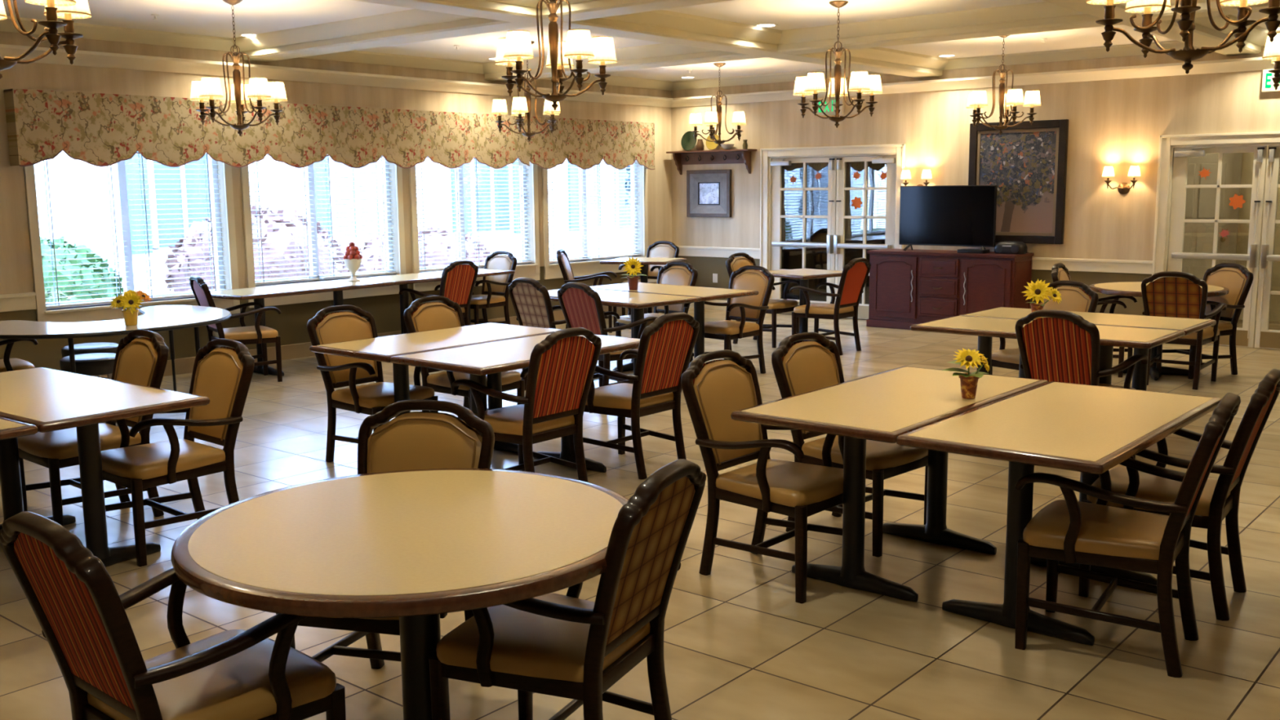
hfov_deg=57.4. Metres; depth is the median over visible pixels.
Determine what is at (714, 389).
dining chair
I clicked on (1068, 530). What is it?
dining chair
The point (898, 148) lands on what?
trim
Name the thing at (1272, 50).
chandelier
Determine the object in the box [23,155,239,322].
window
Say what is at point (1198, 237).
door
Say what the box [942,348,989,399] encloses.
flower pot
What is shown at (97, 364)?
dining chair
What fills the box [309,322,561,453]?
dining table
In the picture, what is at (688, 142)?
plate
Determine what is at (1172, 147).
trim
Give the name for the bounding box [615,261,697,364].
dining chair
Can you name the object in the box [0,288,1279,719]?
floor
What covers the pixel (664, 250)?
dining chair
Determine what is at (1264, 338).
door
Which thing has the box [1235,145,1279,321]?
wall
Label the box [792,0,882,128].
chandelier
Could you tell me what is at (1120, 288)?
round table
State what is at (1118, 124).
wall
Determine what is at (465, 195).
shutter
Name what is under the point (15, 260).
wall
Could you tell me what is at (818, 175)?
paper leaf
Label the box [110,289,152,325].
flower pot
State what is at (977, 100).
chandelier
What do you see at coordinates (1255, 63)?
trim
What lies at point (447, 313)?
dining chair
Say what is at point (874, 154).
trim
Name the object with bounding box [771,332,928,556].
dining chair
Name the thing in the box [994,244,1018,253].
speaker grille
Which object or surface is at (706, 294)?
dining table
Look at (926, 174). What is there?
wall sconce
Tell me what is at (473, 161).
window blind
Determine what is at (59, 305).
window blind
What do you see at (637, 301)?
dining table
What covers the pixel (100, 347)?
stool
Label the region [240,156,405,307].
window
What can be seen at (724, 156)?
shelf
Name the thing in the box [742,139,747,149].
vase
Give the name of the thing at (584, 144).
valance
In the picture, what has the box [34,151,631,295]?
house
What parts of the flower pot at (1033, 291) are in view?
pot, flower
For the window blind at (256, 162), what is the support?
attached to the window at (388, 290)
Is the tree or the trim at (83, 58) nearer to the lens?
the trim at (83, 58)
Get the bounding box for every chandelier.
[0,0,91,79]
[189,0,287,136]
[491,40,560,141]
[494,0,617,110]
[688,62,746,148]
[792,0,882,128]
[966,35,1040,135]
[1085,0,1279,74]
[1262,31,1279,89]
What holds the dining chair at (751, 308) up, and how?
on the floor
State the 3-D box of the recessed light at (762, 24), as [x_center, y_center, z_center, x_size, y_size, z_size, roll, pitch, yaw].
[1.093,-2.901,10.150,0.210,0.004,0.210,6,11,39]
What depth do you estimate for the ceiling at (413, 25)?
9.34 m
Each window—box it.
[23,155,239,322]
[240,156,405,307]
[408,163,539,291]
[542,160,648,279]
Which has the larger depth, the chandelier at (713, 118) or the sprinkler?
the chandelier at (713, 118)
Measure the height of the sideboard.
0.885 m
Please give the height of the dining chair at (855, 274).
0.947 m
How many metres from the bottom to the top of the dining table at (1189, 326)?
0.756 m
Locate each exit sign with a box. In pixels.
[816,96,844,115]
[1261,68,1279,92]
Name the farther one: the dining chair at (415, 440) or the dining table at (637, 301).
the dining table at (637, 301)
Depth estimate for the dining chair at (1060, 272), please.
10.23 m
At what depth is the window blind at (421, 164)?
12.90 m
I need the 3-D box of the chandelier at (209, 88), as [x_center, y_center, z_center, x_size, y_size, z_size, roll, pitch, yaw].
[-2.967,-2.126,8.525,0.660,0.975,0.686,0,9,4]
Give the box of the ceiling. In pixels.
[3,0,1279,81]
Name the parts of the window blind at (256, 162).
ladder cord, rail, ladder cord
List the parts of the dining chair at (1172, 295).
leg, leg, panel, frame, seat rail, leg, seat, leg, armrest, arm post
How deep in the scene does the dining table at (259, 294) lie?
10.63 m
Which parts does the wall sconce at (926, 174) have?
lamp shade, lamp shade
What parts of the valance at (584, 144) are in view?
welt cord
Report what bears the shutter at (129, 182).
hanging from the house
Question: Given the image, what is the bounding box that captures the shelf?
[666,148,756,174]
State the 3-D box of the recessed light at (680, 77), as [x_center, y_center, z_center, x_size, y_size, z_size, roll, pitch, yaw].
[0.613,-3.619,14.988,0.210,0.004,0.210,6,11,39]
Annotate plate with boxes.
[680,131,696,151]
[706,133,718,150]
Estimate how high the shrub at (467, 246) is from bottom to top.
1.264 m
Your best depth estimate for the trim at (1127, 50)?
12.81 m
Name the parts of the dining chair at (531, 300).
leg, panel, frame, armrest, armrest, leg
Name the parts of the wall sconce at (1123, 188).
lamp shade, arm, lamp shade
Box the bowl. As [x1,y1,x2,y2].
[720,143,733,149]
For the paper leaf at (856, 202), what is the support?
attached to the door at (839, 245)
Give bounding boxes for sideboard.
[866,248,1034,329]
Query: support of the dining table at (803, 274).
on the floor
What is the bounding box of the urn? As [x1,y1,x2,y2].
[342,241,362,281]
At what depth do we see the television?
13.06 m
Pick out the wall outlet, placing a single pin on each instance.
(714, 275)
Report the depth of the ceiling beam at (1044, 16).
9.94 m
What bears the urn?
on the dining table at (259, 294)
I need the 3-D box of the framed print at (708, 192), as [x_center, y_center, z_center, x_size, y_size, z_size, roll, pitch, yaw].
[0.912,-2.207,15.517,0.710,0.620,0.045,6,11,39]
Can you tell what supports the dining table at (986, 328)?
on the floor
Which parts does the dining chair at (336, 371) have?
panel, leg, frame, armrest, backrest, arm post, leg, seat rail, seat, arm post, leg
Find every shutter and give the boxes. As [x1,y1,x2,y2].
[124,151,152,253]
[313,156,331,243]
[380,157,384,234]
[450,163,471,235]
[511,158,520,233]
[567,160,579,231]
[617,168,631,228]
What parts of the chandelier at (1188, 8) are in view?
shade trim, lamp shade, arm, lamp shade, shade trim, lyre rod, arm, lyre rod, arm, lamp shade, lyre rod, arm, lyre rod, arm, shade trim, lamp shade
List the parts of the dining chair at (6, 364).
arm post, seat, armrest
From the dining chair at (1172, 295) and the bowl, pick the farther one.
the bowl
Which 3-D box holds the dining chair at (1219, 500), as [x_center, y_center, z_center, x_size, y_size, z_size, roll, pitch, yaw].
[2.159,0.485,4.666,0.655,0.947,0.580,6,10,35]
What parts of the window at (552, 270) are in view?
sill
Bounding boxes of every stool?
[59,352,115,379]
[61,342,118,378]
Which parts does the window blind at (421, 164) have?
ladder cord, rail, ladder cord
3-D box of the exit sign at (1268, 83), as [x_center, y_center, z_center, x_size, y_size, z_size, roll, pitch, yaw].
[6.093,-2.653,11.076,0.360,0.210,0.053,6,11,39]
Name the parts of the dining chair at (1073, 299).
arm post, seat rail, seat, backrest, frame, panel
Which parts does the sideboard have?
panel moulding, door, handle, drawer, drawer, drawer, handle, panel moulding, door, moulding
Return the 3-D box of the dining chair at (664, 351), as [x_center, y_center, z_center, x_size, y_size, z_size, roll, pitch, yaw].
[-0.030,0.175,6.892,0.655,0.947,0.580,6,11,39]
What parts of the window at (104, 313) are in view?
sill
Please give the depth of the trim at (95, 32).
10.71 m
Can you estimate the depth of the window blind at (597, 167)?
15.13 m
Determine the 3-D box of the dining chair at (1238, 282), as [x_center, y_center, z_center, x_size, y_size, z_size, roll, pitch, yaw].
[4.839,-0.352,10.085,0.655,0.947,0.580,-4,9,-20]
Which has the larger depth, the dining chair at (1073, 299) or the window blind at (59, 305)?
the window blind at (59, 305)
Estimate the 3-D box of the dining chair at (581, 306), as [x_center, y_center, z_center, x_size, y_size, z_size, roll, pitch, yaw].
[-0.251,-0.147,9.057,0.655,0.947,0.580,-8,11,-40]
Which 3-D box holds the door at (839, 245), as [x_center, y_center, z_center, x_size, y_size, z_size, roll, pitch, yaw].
[2.703,-1.470,14.152,0.809,1.969,0.153,6,11,39]
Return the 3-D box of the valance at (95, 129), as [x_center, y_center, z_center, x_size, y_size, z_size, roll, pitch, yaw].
[-3.171,-2.183,11.457,0.175,0.604,5.693,6,11,39]
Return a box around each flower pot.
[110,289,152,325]
[621,256,646,289]
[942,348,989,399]
[1022,278,1062,319]
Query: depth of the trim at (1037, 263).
12.40 m
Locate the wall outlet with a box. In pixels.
[712,273,717,282]
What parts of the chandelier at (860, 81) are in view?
shade trim, lamp shade, shade trim, lamp shade, arm, lyre rod, arm, lyre rod, lamp shade, lamp shade, chain, lyre rod, arm, lyre rod, arm, lamp shade, shade trim, lamp shade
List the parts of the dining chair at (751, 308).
leg, armrest, leg, seat, seat rail, arm post, armrest, backrest, frame, leg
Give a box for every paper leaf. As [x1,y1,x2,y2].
[789,175,796,184]
[814,172,822,180]
[851,196,862,208]
[852,170,861,180]
[879,171,886,181]
[1197,166,1211,179]
[1218,228,1230,237]
[1228,193,1245,208]
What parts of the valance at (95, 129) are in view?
welt cord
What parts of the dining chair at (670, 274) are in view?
leg, arm post, seat rail, seat, arm post, backrest, frame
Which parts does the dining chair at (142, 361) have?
leg, leg, seat, seat rail, leg, backrest, frame, leg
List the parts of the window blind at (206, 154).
ladder cord, rail, ladder cord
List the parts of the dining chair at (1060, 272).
frame, backrest, arm post, armrest, arm post, armrest, leg, leg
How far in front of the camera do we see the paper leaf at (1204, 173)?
11.69 m
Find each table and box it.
[0,305,231,391]
[0,367,209,566]
[0,417,38,439]
[171,468,628,719]
[210,279,395,376]
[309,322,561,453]
[357,268,515,333]
[390,333,639,472]
[547,288,701,374]
[590,282,759,371]
[600,257,686,313]
[730,366,1048,601]
[761,268,842,342]
[895,381,1222,645]
[910,315,1185,384]
[958,306,1216,390]
[1088,281,1229,380]
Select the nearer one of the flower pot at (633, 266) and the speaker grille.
the flower pot at (633, 266)
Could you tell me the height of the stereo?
0.130 m
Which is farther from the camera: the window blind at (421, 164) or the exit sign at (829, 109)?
the exit sign at (829, 109)
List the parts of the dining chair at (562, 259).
frame, backrest, armrest, arm post, armrest, arm post, leg, leg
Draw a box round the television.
[898,185,997,250]
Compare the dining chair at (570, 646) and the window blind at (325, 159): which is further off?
the window blind at (325, 159)
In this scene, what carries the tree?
on the ground
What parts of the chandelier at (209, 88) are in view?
shade trim, lamp shade, shade trim, lamp shade, arm, lyre rod, arm, lyre rod, chain, lamp shade, lamp shade, lyre rod, arm, lyre rod, shade trim, lamp shade, arm, shade trim, lamp shade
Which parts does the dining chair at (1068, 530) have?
leg, leg, arm post, seat, armrest, arm post, seat rail, armrest, leg, leg, frame, panel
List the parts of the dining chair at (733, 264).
leg, frame, backrest, leg, seat rail, seat, armrest, arm post, leg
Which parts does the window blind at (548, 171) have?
ladder cord, rail, ladder cord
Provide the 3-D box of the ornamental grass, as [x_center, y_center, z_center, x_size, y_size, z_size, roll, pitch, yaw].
[-5.981,-0.319,11.780,0.946,0.890,1.077,6,11,39]
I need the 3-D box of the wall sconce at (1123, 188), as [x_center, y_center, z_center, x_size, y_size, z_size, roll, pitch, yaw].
[4.971,-1.851,12.072,0.380,0.287,0.170,6,11,39]
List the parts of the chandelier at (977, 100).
lamp shade, lamp shade, arm, lyre rod, lyre rod, lamp shade, chain, lyre rod, lamp shade, lyre rod, arm, lyre rod, lamp shade, arm, lamp shade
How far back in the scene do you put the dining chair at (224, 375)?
5.50 m
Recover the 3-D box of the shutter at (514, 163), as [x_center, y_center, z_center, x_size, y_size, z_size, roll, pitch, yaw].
[-2.473,-3.412,24.081,0.060,1.600,0.440,6,11,39]
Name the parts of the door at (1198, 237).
casing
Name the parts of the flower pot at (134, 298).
pot, flower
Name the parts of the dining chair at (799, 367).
leg, panel, frame, backrest, leg, arm post, seat, seat rail, leg, leg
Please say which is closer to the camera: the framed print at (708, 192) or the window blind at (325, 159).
the window blind at (325, 159)
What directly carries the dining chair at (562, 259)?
on the floor
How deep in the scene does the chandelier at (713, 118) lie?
13.32 m
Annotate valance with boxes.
[3,88,529,168]
[528,116,654,169]
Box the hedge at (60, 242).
[40,235,124,299]
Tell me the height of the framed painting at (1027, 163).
1.320 m
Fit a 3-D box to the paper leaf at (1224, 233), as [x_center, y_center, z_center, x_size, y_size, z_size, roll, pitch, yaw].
[5.811,-1.259,11.638,0.109,0.101,0.002,6,11,39]
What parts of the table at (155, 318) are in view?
leg, leg, leg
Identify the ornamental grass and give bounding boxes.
[44,286,80,302]
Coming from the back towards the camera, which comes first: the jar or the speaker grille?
the jar
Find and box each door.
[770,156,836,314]
[833,155,896,319]
[1167,146,1267,347]
[1182,146,1242,279]
[1254,145,1279,349]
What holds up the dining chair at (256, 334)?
on the floor
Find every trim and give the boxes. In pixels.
[0,16,672,90]
[0,44,672,107]
[0,292,36,311]
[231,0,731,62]
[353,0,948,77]
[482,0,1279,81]
[671,31,1278,90]
[671,57,1274,107]
[675,245,759,258]
[760,143,906,271]
[768,153,896,298]
[1031,257,1152,274]
[1042,0,1268,55]
[1151,131,1279,281]
[1164,142,1279,271]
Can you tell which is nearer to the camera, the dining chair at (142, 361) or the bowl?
the dining chair at (142, 361)
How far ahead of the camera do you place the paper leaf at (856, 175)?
14.17 m
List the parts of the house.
window trim, window trim, window trim, window trim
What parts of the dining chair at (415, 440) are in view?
leg, seat rail, leg, seat, backrest, frame, panel, arm post, leg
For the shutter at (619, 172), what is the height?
1.600 m
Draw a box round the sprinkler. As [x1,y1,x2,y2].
[151,13,159,19]
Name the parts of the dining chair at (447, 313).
panel, leg, frame, backrest, arm post, leg, leg, seat rail, seat, leg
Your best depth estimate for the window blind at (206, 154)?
10.54 m
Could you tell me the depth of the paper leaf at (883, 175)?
13.94 m
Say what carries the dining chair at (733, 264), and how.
on the floor
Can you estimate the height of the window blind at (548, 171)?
1.415 m
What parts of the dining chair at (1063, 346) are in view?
panel, frame, backrest, seat, armrest, arm post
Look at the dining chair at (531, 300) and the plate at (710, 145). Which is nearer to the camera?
the dining chair at (531, 300)
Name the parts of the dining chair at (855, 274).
leg, arm post, armrest, leg, seat, seat rail, arm post, leg, armrest, frame, panel, leg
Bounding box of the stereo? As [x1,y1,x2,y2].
[994,240,1032,253]
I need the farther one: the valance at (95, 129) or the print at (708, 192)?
the print at (708, 192)
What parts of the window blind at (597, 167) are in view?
ladder cord, rail, ladder cord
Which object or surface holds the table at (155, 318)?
on the floor
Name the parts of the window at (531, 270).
frame, sill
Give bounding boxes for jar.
[696,138,704,151]
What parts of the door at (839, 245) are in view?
latch rod, kick plate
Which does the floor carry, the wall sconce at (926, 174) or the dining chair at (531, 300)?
the dining chair at (531, 300)
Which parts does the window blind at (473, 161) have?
ladder cord, rail, ladder cord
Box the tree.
[624,164,631,205]
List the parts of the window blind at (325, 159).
ladder cord, rail, ladder cord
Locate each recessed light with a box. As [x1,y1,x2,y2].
[238,33,255,36]
[680,76,696,78]
[754,23,777,26]
[937,54,956,57]
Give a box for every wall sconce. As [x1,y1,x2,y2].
[900,169,932,186]
[1102,166,1140,194]
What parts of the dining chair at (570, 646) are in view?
leg, arm post, leg, seat, seat rail, armrest, arm post, leg, frame, panel, leg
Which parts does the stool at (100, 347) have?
seat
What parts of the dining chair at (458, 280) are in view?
leg, arm post, armrest, armrest, frame, panel, leg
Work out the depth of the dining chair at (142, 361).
5.91 m
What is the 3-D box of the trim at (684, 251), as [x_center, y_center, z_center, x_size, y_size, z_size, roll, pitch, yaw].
[0.995,-1.437,15.584,1.470,0.135,0.030,6,11,39]
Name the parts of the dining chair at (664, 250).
armrest, leg, seat, leg, armrest, backrest, frame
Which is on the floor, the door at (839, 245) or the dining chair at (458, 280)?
the dining chair at (458, 280)
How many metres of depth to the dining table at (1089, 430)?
4.35 m
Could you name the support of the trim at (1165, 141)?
attached to the wall at (1118, 124)
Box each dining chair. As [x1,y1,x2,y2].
[0,339,38,372]
[0,511,346,719]
[17,329,168,526]
[101,338,254,566]
[189,275,282,382]
[275,400,494,669]
[306,304,438,462]
[399,259,478,333]
[404,295,524,420]
[428,458,706,719]
[451,327,601,482]
[470,250,516,324]
[507,277,607,390]
[556,248,617,333]
[557,282,657,386]
[569,311,699,479]
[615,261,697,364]
[618,240,679,315]
[680,349,843,604]
[684,265,774,373]
[725,252,799,347]
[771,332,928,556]
[789,257,871,355]
[991,280,1098,374]
[1014,309,1147,459]
[1014,392,1240,677]
[1051,262,1137,377]
[1078,368,1279,621]
[1141,271,1226,389]
[1162,262,1253,379]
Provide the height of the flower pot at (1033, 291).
0.261 m
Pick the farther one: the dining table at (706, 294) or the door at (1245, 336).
the door at (1245, 336)
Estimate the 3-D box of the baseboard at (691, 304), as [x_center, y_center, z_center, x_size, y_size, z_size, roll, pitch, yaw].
[1.014,-0.742,15.686,1.450,0.130,0.018,6,11,39]
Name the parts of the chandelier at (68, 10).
lamp shade, lamp shade, lyre rod, arm, lyre rod, arm, lamp shade, shade trim, shade trim, lamp shade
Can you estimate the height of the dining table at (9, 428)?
0.756 m
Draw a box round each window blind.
[34,157,131,308]
[126,151,226,300]
[248,158,318,284]
[315,155,395,279]
[415,160,465,271]
[464,156,531,266]
[547,160,588,262]
[587,160,640,259]
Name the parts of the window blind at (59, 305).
ladder cord, rail, ladder cord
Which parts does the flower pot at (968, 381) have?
pot, flower, stem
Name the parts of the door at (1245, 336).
closer arm, kick plate, latch rod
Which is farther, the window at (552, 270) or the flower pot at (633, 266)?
the window at (552, 270)
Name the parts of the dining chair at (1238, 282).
leg, arm post, seat, armrest, seat rail, backrest, frame, leg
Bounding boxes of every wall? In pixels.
[0,31,671,370]
[671,45,1279,315]
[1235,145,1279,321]
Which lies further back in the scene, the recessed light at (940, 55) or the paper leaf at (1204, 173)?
the recessed light at (940, 55)
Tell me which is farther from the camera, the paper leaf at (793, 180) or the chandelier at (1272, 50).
the paper leaf at (793, 180)
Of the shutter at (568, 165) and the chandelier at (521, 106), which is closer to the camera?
the chandelier at (521, 106)
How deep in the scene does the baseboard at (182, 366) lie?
11.52 m
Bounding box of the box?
[957,248,990,253]
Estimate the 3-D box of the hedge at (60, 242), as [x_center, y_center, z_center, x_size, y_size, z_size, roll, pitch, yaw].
[-6.836,-0.741,13.052,1.760,1.365,2.154,6,11,39]
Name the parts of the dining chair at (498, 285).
leg, leg, seat, seat rail, arm post, armrest, backrest, frame, leg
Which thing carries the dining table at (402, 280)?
on the floor
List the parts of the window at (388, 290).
sill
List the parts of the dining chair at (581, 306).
panel, frame, armrest, leg, seat rail, leg, seat, armrest, arm post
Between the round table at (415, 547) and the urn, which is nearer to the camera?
the round table at (415, 547)
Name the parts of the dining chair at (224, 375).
arm post, leg, seat, seat rail, arm post, armrest, armrest, leg, backrest, frame, leg, panel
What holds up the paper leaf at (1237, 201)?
attached to the door at (1245, 336)
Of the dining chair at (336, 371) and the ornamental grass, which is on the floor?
the dining chair at (336, 371)
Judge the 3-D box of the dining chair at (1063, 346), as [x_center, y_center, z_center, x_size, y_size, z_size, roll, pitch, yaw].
[2.552,0.155,6.845,0.655,0.947,0.580,-8,12,-43]
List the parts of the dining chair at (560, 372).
arm post, armrest, seat, leg, seat rail, leg, armrest, frame, panel, leg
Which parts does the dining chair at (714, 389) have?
panel, leg, frame, backrest, armrest, leg, arm post, seat, seat rail, armrest, leg, arm post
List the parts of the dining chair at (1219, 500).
leg, arm post, seat, arm post, seat rail, armrest, armrest, leg, leg, frame, panel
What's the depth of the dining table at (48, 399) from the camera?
5.16 m
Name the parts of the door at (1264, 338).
latch rod, kick plate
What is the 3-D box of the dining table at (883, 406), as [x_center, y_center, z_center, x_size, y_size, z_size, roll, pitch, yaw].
[1.127,0.522,5.102,0.738,0.756,1.500,6,11,39]
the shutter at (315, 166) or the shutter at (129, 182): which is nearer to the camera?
the shutter at (129, 182)
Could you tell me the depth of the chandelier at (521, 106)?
11.14 m
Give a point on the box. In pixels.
(959, 251)
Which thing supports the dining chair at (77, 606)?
on the floor
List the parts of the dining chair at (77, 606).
panel, leg, frame, armrest, arm post, seat rail, seat, armrest, arm post, leg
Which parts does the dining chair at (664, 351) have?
leg, arm post, armrest, leg, seat, seat rail, leg, armrest, frame, panel, leg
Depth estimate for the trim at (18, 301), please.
9.51 m
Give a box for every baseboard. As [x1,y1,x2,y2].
[90,305,653,377]
[688,299,727,310]
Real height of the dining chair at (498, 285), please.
0.947 m
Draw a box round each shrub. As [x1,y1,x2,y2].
[162,204,347,292]
[347,226,490,272]
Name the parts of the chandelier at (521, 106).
shade trim, lamp shade, arm, lyre rod, lamp shade, lamp shade, lyre rod, lamp shade, lyre rod, lyre rod, arm, lamp shade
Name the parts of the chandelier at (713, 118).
lamp shade, arm, lyre rod, lamp shade, lyre rod, lamp shade, lyre rod, lamp shade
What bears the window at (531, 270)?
in the wall at (15, 260)
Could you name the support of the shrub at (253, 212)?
on the ground
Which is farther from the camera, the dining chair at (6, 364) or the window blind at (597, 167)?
the window blind at (597, 167)
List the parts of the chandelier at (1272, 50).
shade trim, lamp shade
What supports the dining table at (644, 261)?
on the floor
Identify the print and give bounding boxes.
[686,169,731,217]
[699,182,718,204]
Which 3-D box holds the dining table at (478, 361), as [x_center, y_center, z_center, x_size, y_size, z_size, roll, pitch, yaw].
[-0.634,0.304,6.684,0.735,0.756,1.380,6,11,39]
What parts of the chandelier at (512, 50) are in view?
shade trim, lamp shade, shade trim, shade trim, lamp shade, arm, lyre rod, arm, lyre rod, lamp shade, lyre rod, arm, shade trim, lamp shade, lyre rod, arm, lyre rod, shade trim, shade trim, lamp shade, arm, shade trim, shade trim, lamp shade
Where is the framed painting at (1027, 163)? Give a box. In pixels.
[968,119,1068,244]
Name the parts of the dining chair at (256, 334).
panel, frame, leg, leg, arm post, seat rail, armrest, seat, armrest, arm post, leg, leg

